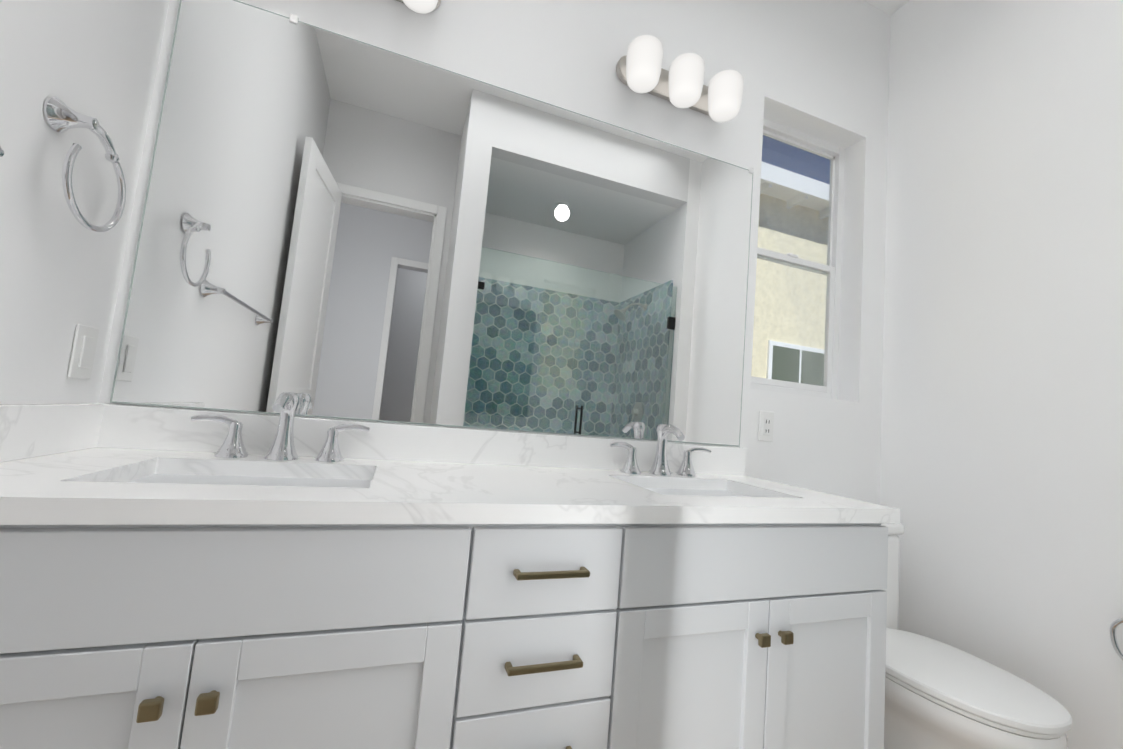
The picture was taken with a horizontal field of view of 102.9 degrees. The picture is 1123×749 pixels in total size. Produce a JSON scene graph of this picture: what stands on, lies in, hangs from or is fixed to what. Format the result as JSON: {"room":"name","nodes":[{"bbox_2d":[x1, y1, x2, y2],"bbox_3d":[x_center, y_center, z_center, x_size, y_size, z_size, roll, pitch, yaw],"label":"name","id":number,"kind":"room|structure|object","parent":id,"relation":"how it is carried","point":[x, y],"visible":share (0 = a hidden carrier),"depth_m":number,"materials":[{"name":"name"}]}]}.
{"room":"bathroom","nodes":[
{"label":"bathroom","id":0,"kind":"room"},
{"bbox_2d":[0,0,168,403],"bbox_3d":[-0.749,-0.518,0.090,0.140,3.080,2.090,7,-5,-20],"label":"wall","id":1,"kind":"structure","parent":0,"point":[60,264],"depth_m":0.88,"materials":[{"name":"paint"}]},
{"bbox_2d":[0,403,103,459],"bbox_3d":[-0.977,0.102,0.772,0.020,0.100,0.542,7,-5,-20],"label":"backsplash","id":2,"kind":"structure","parent":1,"relation":"attached to","point":[25,429],"depth_m":0.87,"materials":[{"name":"white stone"}]},
{"bbox_2d":[67,324,98,378],"bbox_3d":[-1.039,-0.049,0.976,0.010,0.115,0.070,7,-5,-20],"label":"light switch","id":3,"kind":"object","parent":1,"relation":"attached to","point":[83,351],"visible":1,"depth_m":0.96,"materials":[{"name":"white plastic"}]},
{"bbox_2d":[43,96,125,231],"bbox_3d":[-0.933,-0.397,0.876,0.064,0.224,0.176,7,-5,-20],"label":"towel ring","id":4,"kind":"object","parent":1,"relation":"attached to","point":[60,116],"visible":1,"depth_m":0.84,"materials":[{"name":"silver metal"}]},
{"bbox_2d":[98,0,890,504],"bbox_3d":[0.166,-0.306,1.600,2.910,3.080,0.140,7,-5,-20],"label":"wall","id":5,"kind":"structure","parent":0,"point":[816,68],"depth_m":1.75,"materials":[{"name":"white paint"}]},
{"bbox_2d":[396,0,440,13],"bbox_3d":[-0.561,-1.157,1.225,0.460,0.185,0.154,7,-5,-20],"label":"sconce","id":6,"kind":"object","parent":5,"relation":"attached to","point":[423,6],"visible":1,"depth_m":1.27,"materials":[{"name":"white glass"}]},
{"bbox_2d":[92,403,745,475],"bbox_3d":[-0.202,0.220,1.347,1.882,0.100,0.020,7,-5,-20],"label":"backsplash","id":7,"kind":"structure","parent":5,"relation":"attached to","point":[124,426],"depth_m":1.27,"materials":[{"name":"white stone"}]},
{"bbox_2d":[110,0,753,446],"bbox_3d":[-0.152,-0.372,1.406,1.842,1.087,0.010,7,-5,-20],"label":"vanity mirror","id":8,"kind":"object","parent":5,"relation":"attached to","point":[336,226],"visible":1,"depth_m":1.31,"materials":[{"name":"grey mirror"}]},
{"bbox_2d":[616,35,743,121],"bbox_3d":[0.431,-1.040,1.580,0.460,0.185,0.154,7,-5,-20],"label":"sconce","id":9,"kind":"object","parent":5,"relation":"attached to","point":[679,84],"visible":1,"depth_m":1.53,"materials":[{"name":"white glass"}]},
{"bbox_2d":[758,411,773,441],"bbox_3d":[0.787,0.199,1.716,0.070,0.115,0.010,7,-5,-20],"label":"outlet","id":10,"kind":"object","parent":5,"relation":"attached to","point":[766,422],"visible":1,"depth_m":1.71,"materials":[{"name":"white plastic"}]},
{"bbox_2d":[751,118,844,398],"bbox_3d":[1.003,-0.498,1.967,0.580,1.190,0.044,7,-5,-20],"label":"window","id":11,"kind":"structure","parent":5,"relation":"in","point":[830,268],"depth_m":2.00,"materials":[{"name":"white plastic"}]},
{"bbox_2d":[863,0,909,15],"bbox_3d":[0.756,-1.965,0.498,2.910,0.120,2.790,7,-5,-20],"label":"ceiling","id":12,"kind":"structure","parent":0,"point":[890,7],"depth_m":2.06,"materials":[{"name":"white paint"}]},
{"bbox_2d":[880,0,1122,748],"bbox_3d":[1.922,-0.226,0.802,0.140,3.080,2.550,7,-5,-20],"label":"wall","id":13,"kind":"structure","parent":0,"point":[1001,477],"depth_m":1.56,"materials":[{"name":"white paint"}]},
{"bbox_2d":[1109,618,1122,659],"bbox_3d":[1.575,0.710,1.163,0.061,0.152,0.184,7,-5,-20],"label":"toilet paper holder","id":14,"kind":"object","parent":13,"relation":"attached to","point":[1115,624],"visible":1,"depth_m":1.23,"materials":[{"name":"silver metal"}]},
{"bbox_3d":[0.484,1.201,0.217,2.910,0.100,2.790,7,-5,-20],"label":"floor","id":15,"kind":"structure","parent":0,"visible":0},
{"bbox_2d":[0,512,899,748],"bbox_3d":[-0.162,0.724,1.034,1.857,0.880,0.580,7,-5,-20],"label":"bathroom vanity","id":16,"kind":"object","parent":15,"relation":"on","point":[174,578],"depth_m":0.76,"materials":[{"name":"painted wood"},{"name":"bronze"}]},
{"bbox_2d":[0,448,899,515],"bbox_3d":[-0.115,0.273,1.087,1.882,0.036,0.562,7,-5,-20],"label":"countertop","id":17,"kind":"structure","parent":16,"relation":"on","point":[82,480],"depth_m":0.88,"materials":[{"name":"white stone"}]},
{"bbox_2d":[116,468,367,483],"bbox_3d":[-0.623,0.301,0.889,0.480,0.166,0.340,7,-5,-20],"label":"sink","id":18,"kind":"object","parent":17,"relation":"in","point":[225,475],"depth_m":1.00,"materials":[{"name":"white ceramic"}]},
{"bbox_2d":[188,392,371,459],"bbox_3d":[-0.666,0.122,1.068,0.382,0.165,0.149,7,-5,-20],"label":"faucet","id":19,"kind":"object","parent":17,"relation":"on","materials":[{"name":"silver metal"}]},
{"bbox_2d":[608,424,711,475],"bbox_3d":[0.340,0.241,1.428,0.382,0.165,0.149,7,-5,-20],"label":"faucet","id":20,"kind":"object","parent":17,"relation":"on","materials":[{"name":"silver metal"}]},
{"bbox_2d":[644,484,759,495],"bbox_3d":[0.383,0.419,1.249,0.480,0.166,0.340,7,-5,-20],"label":"sink","id":21,"kind":"object","parent":17,"relation":"in","point":[708,489],"depth_m":1.40,"materials":[{"name":"white ceramic"}]},
{"bbox_2d":[881,523,1072,748],"bbox_3d":[1.099,0.911,1.416,0.424,0.791,0.708,7,-5,-20],"label":"toilet","id":22,"kind":"object","parent":15,"relation":"on","point":[940,695],"visible":0.46,"depth_m":1.23,"materials":[{"name":"white ceramic"}]},
{"label":"outside","id":23,"kind":"structure","parent":0,"visible":0},
{"bbox_3d":[0.799,1.999,5.510,18.000,0.500,7.010,7,-5,-20],"label":"ground","id":24,"kind":"structure","parent":23,"visible":0},
{"bbox_2d":[751,161,829,385],"bbox_3d":[2.058,-0.212,7.198,15.800,5.200,3.740,7,-5,-20],"label":"building","id":25,"kind":"structure","parent":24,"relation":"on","point":[778,358],"depth_m":5.92,"materials":[{"name":"paint"}]}
]}

